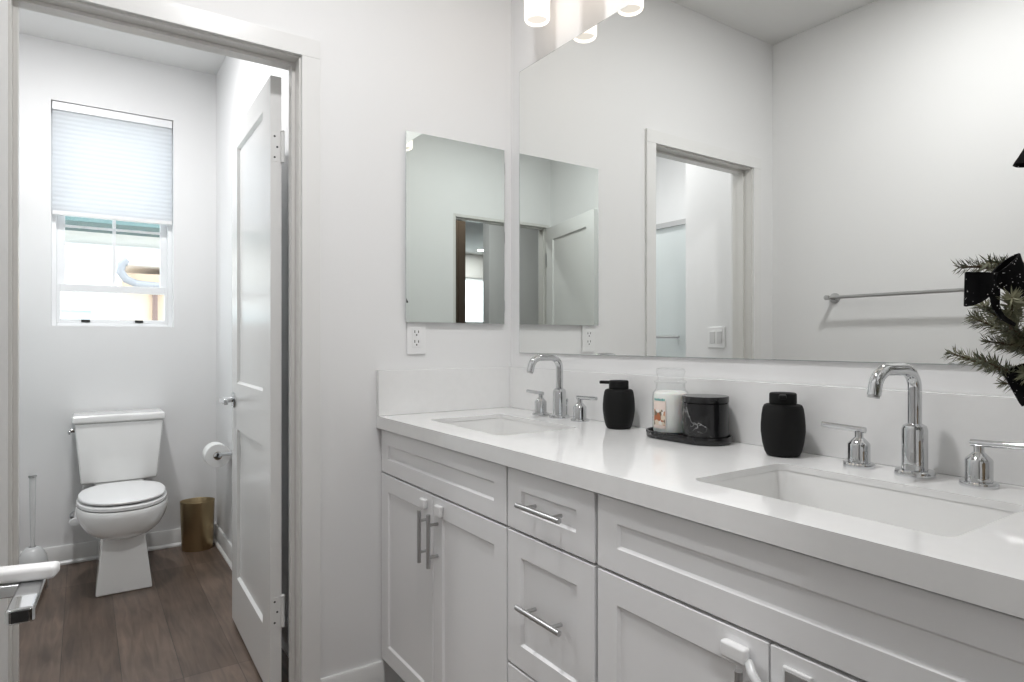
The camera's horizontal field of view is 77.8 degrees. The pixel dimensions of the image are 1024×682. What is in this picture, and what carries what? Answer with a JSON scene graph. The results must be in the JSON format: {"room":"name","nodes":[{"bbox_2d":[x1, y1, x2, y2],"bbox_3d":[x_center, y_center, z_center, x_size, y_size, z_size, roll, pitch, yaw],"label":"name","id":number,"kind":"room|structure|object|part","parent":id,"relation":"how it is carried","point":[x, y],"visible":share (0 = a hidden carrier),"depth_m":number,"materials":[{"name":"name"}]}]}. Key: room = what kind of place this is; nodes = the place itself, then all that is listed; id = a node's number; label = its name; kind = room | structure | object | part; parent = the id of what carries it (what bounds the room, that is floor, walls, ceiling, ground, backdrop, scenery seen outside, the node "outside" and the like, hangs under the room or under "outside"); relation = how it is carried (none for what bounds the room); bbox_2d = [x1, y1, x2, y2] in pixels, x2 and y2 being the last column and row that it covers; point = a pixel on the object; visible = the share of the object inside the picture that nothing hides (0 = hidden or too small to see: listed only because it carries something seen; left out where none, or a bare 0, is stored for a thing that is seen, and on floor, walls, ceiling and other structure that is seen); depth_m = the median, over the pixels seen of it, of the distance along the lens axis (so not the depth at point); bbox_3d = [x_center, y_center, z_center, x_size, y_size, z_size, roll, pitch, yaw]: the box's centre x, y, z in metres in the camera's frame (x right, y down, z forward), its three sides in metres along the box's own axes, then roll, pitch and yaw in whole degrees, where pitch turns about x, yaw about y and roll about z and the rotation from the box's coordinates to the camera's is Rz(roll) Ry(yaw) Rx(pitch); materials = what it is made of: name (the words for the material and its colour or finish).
{"room":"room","nodes":[
{"label":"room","id":0,"kind":"room"},
{"bbox_2d":[19,33,215,551],"bbox_3d":[-2.502,-0.200,3.308,1.970,2.740,0.120,0,0,-34],"label":"wall","id":1,"kind":"structure","parent":0,"point":[64,371],"depth_m":3.45,"materials":[{"name":"white paint"}]},
{"bbox_2d":[69,484,85,524],"bbox_3d":[-2.265,0.841,3.307,0.076,0.220,0.148,0,0,-34],"label":"supply valve","id":2,"kind":"object","parent":1,"relation":"attached to","point":[73,520],"visible":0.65,"depth_m":3.25,"materials":[{"name":"silver metal"}]},
{"bbox_3d":[-2.238,0.925,3.249,0.055,0.037,0.022,0,0,-34],"label":"valve knob","id":3,"kind":"part","parent":2,"relation":"part of","materials":[{"name":"white plastic"}]},
{"bbox_2d":[51,103,171,326],"bbox_3d":[-2.216,-0.670,3.533,0.565,1.180,0.068,0,0,-34],"label":"window","id":4,"kind":"structure","parent":1,"relation":"in","point":[58,225],"depth_m":3.48,"materials":[{"name":"white plastic"}]},
{"bbox_2d":[52,101,171,224],"bbox_3d":[-2.184,-0.961,3.486,0.557,0.592,0.042,0,0,-34],"label":"window blind","id":5,"kind":"object","parent":4,"relation":"attached to","point":[108,165],"visible":1,"depth_m":3.47,"materials":[{"name":"white fabric"}]},
{"bbox_3d":[-2.184,-1.236,3.486,0.557,0.042,0.042,0,0,-34],"label":"head rail","id":6,"kind":"part","parent":5,"relation":"part of","materials":[{"name":"white plastic"}]},
{"bbox_3d":[-2.184,-0.675,3.485,0.555,0.020,0.028,0,0,-34],"label":"rail","id":7,"kind":"part","parent":5,"relation":"part of","materials":[{"name":"white plastic"}]},
{"bbox_3d":[-2.226,-0.751,3.548,0.521,0.967,0.024,0,0,-34],"label":"sash","id":8,"kind":"part","parent":4,"relation":"part of","materials":[{"name":"white plastic"}]},
{"bbox_3d":[-2.210,-0.202,3.524,0.521,0.208,0.026,0,0,-34],"label":"sash","id":9,"kind":"part","parent":4,"relation":"part of","materials":[{"name":"white plastic"}]},
{"bbox_2d":[19,523,216,564],"bbox_3d":[-2.134,1.122,3.470,0.950,0.096,0.024,0,0,-34],"label":"baseboard","id":10,"kind":"structure","parent":1,"relation":"attached to","point":[84,551],"depth_m":3.39,"materials":[{"name":"white paint"}]},
{"bbox_2d":[19,8,225,74],"bbox_3d":[0.127,-1.630,-1.065,6.900,0.120,10.310,0,0,-34],"label":"ceiling","id":11,"kind":"structure","parent":0,"point":[33,23],"depth_m":3.33,"materials":[{"name":"white paint"}]},
{"bbox_2d":[19,542,288,681],"bbox_3d":[0.127,1.230,-1.065,6.900,0.120,10.310,0,0,-34],"label":"floor","id":12,"kind":"structure","parent":0,"point":[182,627],"depth_m":2.57,"materials":[{"name":"wood"}]},
{"bbox_2d":[19,546,48,587],"bbox_3d":[-2.254,1.069,2.981,0.126,0.203,0.126,0,0,-34],"label":"toilet brush holder","id":13,"kind":"object","parent":12,"relation":"on","point":[37,554],"visible":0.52,"depth_m":2.95,"materials":[{"name":"white plastic"}]},
{"bbox_2d":[28,475,36,547],"bbox_3d":[-2.254,0.897,2.981,0.076,0.533,0.076,0,0,-34],"label":"toilet brush","id":14,"kind":"object","parent":13,"relation":"in","point":[32,478],"visible":0.52,"depth_m":2.97,"materials":[{"name":"white plastic"}]},
{"bbox_2d":[68,408,167,596],"bbox_3d":[-1.950,0.774,3.154,0.429,0.792,0.726,0,0,-34],"label":"toilet","id":15,"kind":"object","parent":12,"relation":"on","point":[116,450],"visible":1,"depth_m":3.08,"materials":[{"name":"white ceramic"}]},
{"bbox_3d":[-2.218,0.455,3.191,0.027,0.024,0.077,0,0,-34],"label":"flush lever","id":16,"kind":"part","parent":15,"relation":"part of","materials":[{"name":"silver metal"}]},
{"bbox_3d":[-2.088,0.574,3.371,0.392,0.312,0.203,0,0,-34],"label":"tank","id":17,"kind":"part","parent":15,"relation":"part of","materials":[{"name":"white ceramic"}]},
{"bbox_3d":[-2.086,0.398,3.368,0.414,0.040,0.220,0,0,-34],"label":"tank lid","id":18,"kind":"part","parent":15,"relation":"part of","materials":[{"name":"white ceramic"}]},
{"bbox_3d":[-1.874,0.757,3.055,0.372,0.020,0.473,0,0,-34],"label":"seat","id":19,"kind":"part","parent":15,"relation":"part of","materials":[{"name":"white plastic"}]},
{"bbox_3d":[-1.883,0.850,3.069,0.380,0.161,0.510,0,0,-34],"label":"bowl","id":20,"kind":"part","parent":15,"relation":"part of","materials":[{"name":"white ceramic"}]},
{"bbox_3d":[-1.884,0.743,3.070,0.362,0.051,0.498,0,0,-34],"label":"lid","id":21,"kind":"part","parent":15,"relation":"part of","materials":[{"name":"white plastic"}]},
{"bbox_2d":[180,497,214,551],"bbox_3d":[-1.775,1.034,3.577,0.179,0.272,0.143,0,0,-20],"label":"waste bin","id":22,"kind":"object","parent":12,"relation":"on","point":[196,514],"visible":1,"depth_m":3.52,"materials":[{"name":"gold metal"}]},
{"bbox_2d":[382,429,511,681],"bbox_3d":[-0.024,0.731,1.952,0.561,0.879,0.763,0,0,-34],"label":"base cabinet","id":23,"kind":"object","parent":12,"relation":"on","point":[445,526],"visible":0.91,"depth_m":1.77,"materials":[{"name":"white paint"}]},
{"bbox_3d":[-0.325,0.752,1.978,0.020,0.620,0.377,0,0,-34],"label":"door","id":24,"kind":"part","parent":23,"relation":"part of","materials":[{"name":"white paint"}]},
{"bbox_3d":[-0.257,0.561,1.828,0.036,0.150,0.012,0,0,-34],"label":"bar pull","id":25,"kind":"part","parent":23,"relation":"part of","materials":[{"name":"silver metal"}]},
{"bbox_3d":[-0.224,0.561,1.780,0.036,0.150,0.012,0,0,-34],"label":"bar pull","id":26,"kind":"part","parent":23,"relation":"part of","materials":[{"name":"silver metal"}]},
{"bbox_3d":[-0.111,0.752,1.662,0.020,0.620,0.378,0,0,-34],"label":"door","id":27,"kind":"part","parent":23,"relation":"part of","materials":[{"name":"white paint"}]},
{"bbox_2d":[376,407,1023,618],"bbox_3d":[0.320,0.270,1.463,0.544,0.040,1.958,0,0,-34],"label":"countertop","id":28,"kind":"structure","parent":23,"relation":"on","point":[983,566],"depth_m":1.08,"materials":[{"name":"white stone"}]},
{"bbox_2d":[377,367,509,415],"bbox_3d":[-0.223,0.174,2.265,0.544,0.152,0.020,0,0,-34],"label":"side splash","id":29,"kind":"object","parent":28,"relation":"on","point":[408,391],"visible":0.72,"depth_m":2.24,"materials":[{"name":"white stone"}]},
{"bbox_2d":[442,418,561,434],"bbox_3d":[-0.036,0.352,1.922,0.320,0.177,0.460,0,0,-34],"label":"undermount sink","id":30,"kind":"object","parent":28,"relation":"in","point":[496,426],"visible":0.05,"depth_m":2.12,"materials":[{"name":"white ceramic"}]},
{"bbox_2d":[526,354,597,422],"bbox_3d":[0.115,0.145,2.030,0.163,0.210,0.356,0,0,-34],"label":"widespread faucet","id":31,"kind":"object","parent":28,"relation":"on","point":[560,401],"visible":1,"depth_m":2.04,"materials":[{"name":"silver metal"}]},
{"bbox_3d":[0.079,0.175,2.167,0.012,0.015,0.088,0,0,-34],"label":"lever","id":32,"kind":"part","parent":31,"relation":"part of","materials":[{"name":"silver metal"}]},
{"bbox_3d":[0.105,0.098,2.023,0.140,0.116,0.023,0,0,-34],"label":"spout","id":33,"kind":"part","parent":31,"relation":"part of","materials":[{"name":"silver metal"}]},
{"bbox_3d":[0.154,0.202,2.056,0.067,0.097,0.067,0,0,-34],"label":"spout","id":34,"kind":"part","parent":31,"relation":"part of","materials":[{"name":"silver metal"}]},
{"bbox_3d":[0.229,0.175,1.945,0.012,0.015,0.088,0,0,-34],"label":"lever","id":35,"kind":"part","parent":31,"relation":"part of","materials":[{"name":"silver metal"}]},
{"bbox_2d":[599,380,634,429],"bbox_3d":[0.306,0.181,1.818,0.091,0.138,0.091,0,0,-18],"label":"soap dispenser","id":36,"kind":"object","parent":28,"relation":"on","point":[618,400],"visible":1,"depth_m":1.78,"materials":[{"name":"black ceramic"}]},
{"bbox_3d":[0.272,0.119,1.834,0.036,0.009,0.015,0,0,24],"label":"pump spout","id":37,"kind":"part","parent":36,"relation":"part of","materials":[{"name":"black plastic"}]},
{"bbox_2d":[646,427,732,445],"bbox_3d":[0.446,0.241,1.610,0.127,0.018,0.239,0,0,-34],"label":"tray","id":38,"kind":"object","parent":28,"relation":"on","point":[674,437],"visible":0.71,"depth_m":1.54,"materials":[{"name":"black stone"}]},
{"bbox_2d":[653,368,686,432],"bbox_3d":[0.414,0.157,1.656,0.094,0.173,0.093,0,0,-34],"label":"candle jar","id":39,"kind":"object","parent":38,"relation":"on","point":[667,404],"visible":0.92,"depth_m":1.62,"materials":[{"name":"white glass"}]},
{"bbox_2d":[654,409,664,425],"bbox_3d":[0.378,0.196,1.628,0.004,0.040,0.034,0,0,-38],"label":"picture","id":40,"kind":"object","parent":39,"relation":"attached to","point":[659,414],"depth_m":1.63},
{"bbox_2d":[682,394,728,438],"bbox_3d":[0.476,0.189,1.564,0.112,0.110,0.112,0,0,-34],"label":"jar","id":41,"kind":"object","parent":38,"relation":"on","point":[703,415],"visible":0.87,"depth_m":1.52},
{"bbox_3d":[0.476,0.142,1.564,0.112,0.016,0.112,0,0,-34],"label":"jar lid","id":42,"kind":"part","parent":41,"relation":"part of","materials":[{"name":"black plastic"}]},
{"bbox_2d":[761,392,805,457],"bbox_3d":[0.593,0.181,1.387,0.091,0.138,0.091,0,0,-19],"label":"soap dispenser","id":43,"kind":"object","parent":28,"relation":"on","point":[783,423],"visible":1,"depth_m":1.35,"materials":[{"name":"black ceramic"}]},
{"bbox_3d":[0.577,0.119,1.352,0.015,0.009,0.036,0,0,24],"label":"pump spout","id":44,"kind":"part","parent":43,"relation":"part of","materials":[{"name":"black plastic"}]},
{"bbox_2d":[709,470,1015,536],"bbox_3d":[0.554,0.352,1.051,0.320,0.177,0.460,0,0,-34],"label":"undermount sink","id":45,"kind":"object","parent":28,"relation":"in","point":[927,514],"visible":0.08,"depth_m":1.15,"materials":[{"name":"white ceramic"}]},
{"bbox_2d":[821,363,1023,489],"bbox_3d":[0.710,0.145,1.152,0.162,0.210,0.356,0,0,-34],"label":"widespread faucet","id":46,"kind":"object","parent":28,"relation":"on","point":[978,466],"visible":1,"depth_m":1.16,"materials":[{"name":"silver metal"}]},
{"bbox_3d":[0.673,0.175,1.289,0.012,0.015,0.088,0,0,-34],"label":"lever","id":47,"kind":"part","parent":46,"relation":"part of","materials":[{"name":"silver metal"}]},
{"bbox_3d":[0.696,0.098,1.152,0.140,0.116,0.023,0,0,-26],"label":"spout","id":48,"kind":"part","parent":46,"relation":"part of","materials":[{"name":"silver metal"}]},
{"bbox_3d":[0.748,0.202,1.178,0.067,0.097,0.067,0,0,-34],"label":"spout","id":49,"kind":"part","parent":46,"relation":"part of","materials":[{"name":"silver metal"}]},
{"bbox_3d":[0.823,0.175,1.067,0.012,0.015,0.088,0,0,-34],"label":"lever","id":50,"kind":"part","parent":46,"relation":"part of","materials":[{"name":"silver metal"}]},
{"bbox_2d":[942,253,1023,393],"bbox_3d":[0.776,-0.050,0.807,0.428,0.600,0.284,0,0,2],"label":"tree","id":51,"kind":"object","parent":28,"relation":"on","point":[1014,341],"visible":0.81,"depth_m":0.80,"materials":[{"name":"green plant"}]},
{"bbox_2d":[964,253,1023,325],"bbox_3d":[0.597,-0.062,0.763,0.103,0.089,0.022,0,0,1],"label":"bow","id":52,"kind":"object","parent":51,"relation":"attached to","point":[978,286],"visible":1,"depth_m":0.76,"materials":[{"name":"black fabric"}]},
{"bbox_2d":[1003,363,1023,405],"bbox_3d":[0.679,0.035,0.798,0.115,0.096,0.024,0,0,2],"label":"bow","id":53,"kind":"object","parent":51,"relation":"attached to","point":[1016,387],"visible":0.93,"depth_m":0.80,"materials":[{"name":"black fabric"}]},
{"bbox_2d":[1013,149,1023,167],"bbox_3d":[0.707,-0.221,0.837,0.088,0.093,0.022,0,0,1],"label":"bow","id":54,"kind":"object","parent":51,"relation":"attached to","point":[1019,163],"visible":1,"depth_m":0.84,"materials":[{"name":"black fabric"}]},
{"bbox_2d":[508,467,601,681],"bbox_3d":[0.279,0.731,1.505,0.561,0.879,0.312,0,0,-34],"label":"base cabinet","id":55,"kind":"object","parent":12,"relation":"on","point":[553,566],"visible":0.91,"depth_m":1.36,"materials":[{"name":"white paint"}]},
{"bbox_3d":[0.084,0.910,1.374,0.020,0.304,0.306,0,0,-34],"label":"drawer","id":56,"kind":"part","parent":55,"relation":"part of","materials":[{"name":"white paint"}]},
{"bbox_3d":[0.063,0.594,1.356,0.036,0.012,0.153,0,0,-34],"label":"bar pull","id":57,"kind":"part","parent":55,"relation":"part of","materials":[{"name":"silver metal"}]},
{"bbox_3d":[0.063,0.366,1.356,0.036,0.012,0.153,0,0,-34],"label":"bar pull","id":58,"kind":"part","parent":55,"relation":"part of","materials":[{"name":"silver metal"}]},
{"bbox_3d":[0.084,0.366,1.374,0.020,0.139,0.306,0,0,-34],"label":"drawer","id":59,"kind":"part","parent":55,"relation":"part of","materials":[{"name":"white paint"}]},
{"bbox_2d":[598,494,1023,681],"bbox_3d":[0.578,0.731,1.063,0.561,0.879,0.752,0,0,-34],"label":"base cabinet","id":60,"kind":"object","parent":12,"relation":"on","point":[680,599],"visible":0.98,"depth_m":0.94,"materials":[{"name":"white paint"}]},
{"bbox_3d":[0.279,0.752,1.086,0.020,0.620,0.372,0,0,-34],"label":"door","id":61,"kind":"part","parent":60,"relation":"part of","materials":[{"name":"white paint"}]},
{"bbox_3d":[0.344,0.561,0.941,0.036,0.150,0.012,0,0,-34],"label":"bar pull","id":62,"kind":"part","parent":60,"relation":"part of","materials":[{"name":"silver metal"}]},
{"bbox_3d":[0.399,0.476,0.886,0.006,0.030,0.044,0,0,-34],"label":"lock plate","id":63,"kind":"part","parent":60,"relation":"part of","materials":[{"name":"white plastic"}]},
{"bbox_3d":[0.489,0.752,0.776,0.020,0.620,0.372,0,0,-34],"label":"door","id":64,"kind":"part","parent":60,"relation":"part of","materials":[{"name":"white paint"}]},
{"bbox_2d":[216,56,288,620],"bbox_3d":[-1.152,-0.200,2.969,0.115,2.740,1.955,0,0,-34],"label":"wall","id":65,"kind":"structure","parent":0,"point":[239,82],"depth_m":3.38,"materials":[{"name":"white paint"}]},
{"bbox_2d":[215,450,231,457],"bbox_3d":[-1.522,0.586,3.335,0.087,0.048,0.163,0,0,-34],"label":"paper holder","id":66,"kind":"object","parent":65,"relation":"attached to","point":[218,454],"visible":0.72,"depth_m":3.28,"materials":[{"name":"silver metal"}]},
{"bbox_2d":[202,442,229,467],"bbox_3d":[-1.555,0.597,3.333,0.121,0.121,0.101,0,0,-34],"label":"toilet roll","id":67,"kind":"object","parent":66,"relation":"hanging from","point":[210,449],"visible":0.88,"depth_m":3.29,"materials":[{"name":"white paper"}]},
{"bbox_2d":[213,524,288,657],"bbox_3d":[-1.207,1.122,2.926,0.024,0.096,1.916,0,0,-34],"label":"baseboard","id":68,"kind":"structure","parent":65,"relation":"attached to","point":[220,540],"depth_m":3.36,"materials":[{"name":"white paint"}]},
{"bbox_2d":[167,0,510,681],"bbox_3d":[-0.735,-0.200,2.002,1.688,2.740,0.115,0,0,-34],"label":"wall","id":69,"kind":"structure","parent":0,"point":[390,68],"depth_m":2.10,"materials":[{"name":"white paint"}]},
{"bbox_2d":[0,0,320,681],"bbox_3d":[-0.990,0.111,1.829,0.835,2.118,0.141,0,0,-34],"label":"door frame","id":70,"kind":"structure","parent":69,"relation":"attached to","point":[162,20],"depth_m":1.96,"materials":[{"name":"white paint"}]},
{"bbox_2d":[219,75,284,681],"bbox_3d":[-0.955,0.146,2.349,0.147,2.012,0.722,0,0,-33],"label":"door","id":71,"kind":"structure","parent":69,"relation":"in","point":[258,141],"depth_m":2.25,"materials":[{"name":"white paint"}]},
{"bbox_3d":[-1.149,0.240,2.527,0.016,0.021,0.119,0,0,-33],"label":"lever","id":72,"kind":"part","parent":71,"relation":"part of","materials":[{"name":"silver metal"}]},
{"bbox_3d":[-1.155,0.240,2.578,0.050,0.064,0.064,0,0,-33],"label":"lever handle","id":73,"kind":"part","parent":71,"relation":"part of","materials":[{"name":"silver metal"}]},
{"bbox_2d":[321,660,384,681],"bbox_3d":[-0.516,1.122,2.066,0.215,0.096,0.024,0,0,-34],"label":"baseboard","id":74,"kind":"structure","parent":69,"relation":"attached to","point":[373,672],"depth_m":2.08,"materials":[{"name":"white paint"}]},
{"bbox_2d":[407,322,424,353],"bbox_3d":[-0.332,-0.012,2.200,0.070,0.116,0.008,0,0,-34],"label":"wall outlet","id":75,"kind":"object","parent":69,"relation":"attached to","point":[415,330],"visible":1,"depth_m":2.20,"materials":[{"name":"white plastic"}]},
{"bbox_2d":[412,328,420,346],"bbox_3d":[-0.331,-0.012,2.197,0.034,0.068,0.002,0,0,-34],"label":"socket","id":76,"kind":"object","parent":75,"relation":"attached to","point":[416,332],"depth_m":2.20,"materials":[{"name":"grey plastic"}]},
{"bbox_2d":[406,131,504,323],"bbox_3d":[-0.198,-0.392,2.285,0.405,0.654,0.016,0,0,-34],"label":"medicine cabinet","id":77,"kind":"object","parent":69,"relation":"attached to","point":[455,234],"visible":1,"depth_m":2.27,"materials":[{"name":"silver mirror"}]},
{"bbox_2d":[511,0,1014,396],"bbox_3d":[0.594,-0.200,1.648,0.115,2.740,2.190,0,0,-34],"label":"wall","id":78,"kind":"structure","parent":0,"point":[569,19],"depth_m":1.92,"materials":[{"name":"white paint"}]},
{"bbox_2d":[524,0,549,26],"bbox_3d":[0.236,-1.202,1.937,0.152,0.285,0.600,0,0,-34],"label":"vanity light","id":79,"kind":"object","parent":78,"relation":"attached to","point":[536,12],"visible":1,"depth_m":2.08,"materials":[{"name":"white glass"}]},
{"bbox_2d":[527,16,546,23],"bbox_3d":[0.083,-1.070,2.103,0.070,0.005,0.070,0,0,-6],"label":"diffuser","id":80,"kind":"object","parent":79,"relation":"attached to","point":[530,19],"depth_m":2.11,"materials":[{"name":"white glass"}]},
{"bbox_2d":[510,367,1023,485],"bbox_3d":[0.543,0.174,1.601,0.020,0.152,1.938,0,0,-34],"label":"backsplash","id":81,"kind":"structure","parent":78,"relation":"attached to","point":[951,420],"depth_m":1.35,"materials":[{"name":"white stone"}]},
{"bbox_2d":[519,0,1023,366],"bbox_3d":[0.544,-0.480,1.612,0.005,1.051,1.836,0,0,-34],"label":"wall mirror","id":82,"kind":"object","parent":78,"relation":"attached to","point":[792,180],"visible":1,"depth_m":1.50,"materials":[{"name":"silver mirror"}]},
{"label":"outside","id":83,"kind":"structure","parent":0,"visible":0},
{"bbox_3d":[-5.370,1.230,8.570,22.000,0.120,11.810,0,0,-34],"label":"ground","id":84,"kind":"structure","parent":83,"visible":0},
{"bbox_2d":[60,216,159,319],"bbox_3d":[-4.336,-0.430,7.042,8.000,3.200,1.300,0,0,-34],"label":"house","id":85,"kind":"structure","parent":84,"relation":"on","point":[88,252],"depth_m":6.91,"materials":[{"name":"white paint"}]},
{"bbox_2d":[116,257,163,319],"bbox_3d":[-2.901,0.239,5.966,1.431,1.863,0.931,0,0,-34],"label":"house","id":86,"kind":"structure","parent":84,"relation":"on","point":[133,272],"depth_m":5.36,"materials":[{"name":"beige paint"}]},
{"bbox_3d":[0.429,-0.200,0.284,1.688,2.740,0.115,0,0,-34],"label":"wall","id":87,"kind":"structure","parent":0,"visible":0},
{"bbox_2d":[0,561,59,625],"bbox_3d":[-0.378,0.139,0.272,0.124,2.027,0.821,0,0,-21],"label":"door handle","id":88,"kind":"structure","parent":87,"relation":"in","point":[26,584],"depth_m":0.60,"materials":[{"name":"white paint"}]},
{"bbox_3d":[-0.499,0.238,0.603,0.060,0.064,0.064,0,0,-21],"label":"lever handle","id":89,"kind":"part","parent":88,"relation":"part of","materials":[{"name":"silver metal"}]},
{"bbox_3d":[-0.425,0.238,0.547,0.012,0.010,0.003,0,0,-21],"label":"lever","id":90,"kind":"part","parent":88,"relation":"part of","materials":[{"name":"metal"}]},
{"bbox_3d":[-0.449,0.238,0.587,0.036,0.014,0.094,0,0,-21],"label":"lever","id":91,"kind":"part","parent":88,"relation":"part of","materials":[{"name":"silver metal"}]}
]}

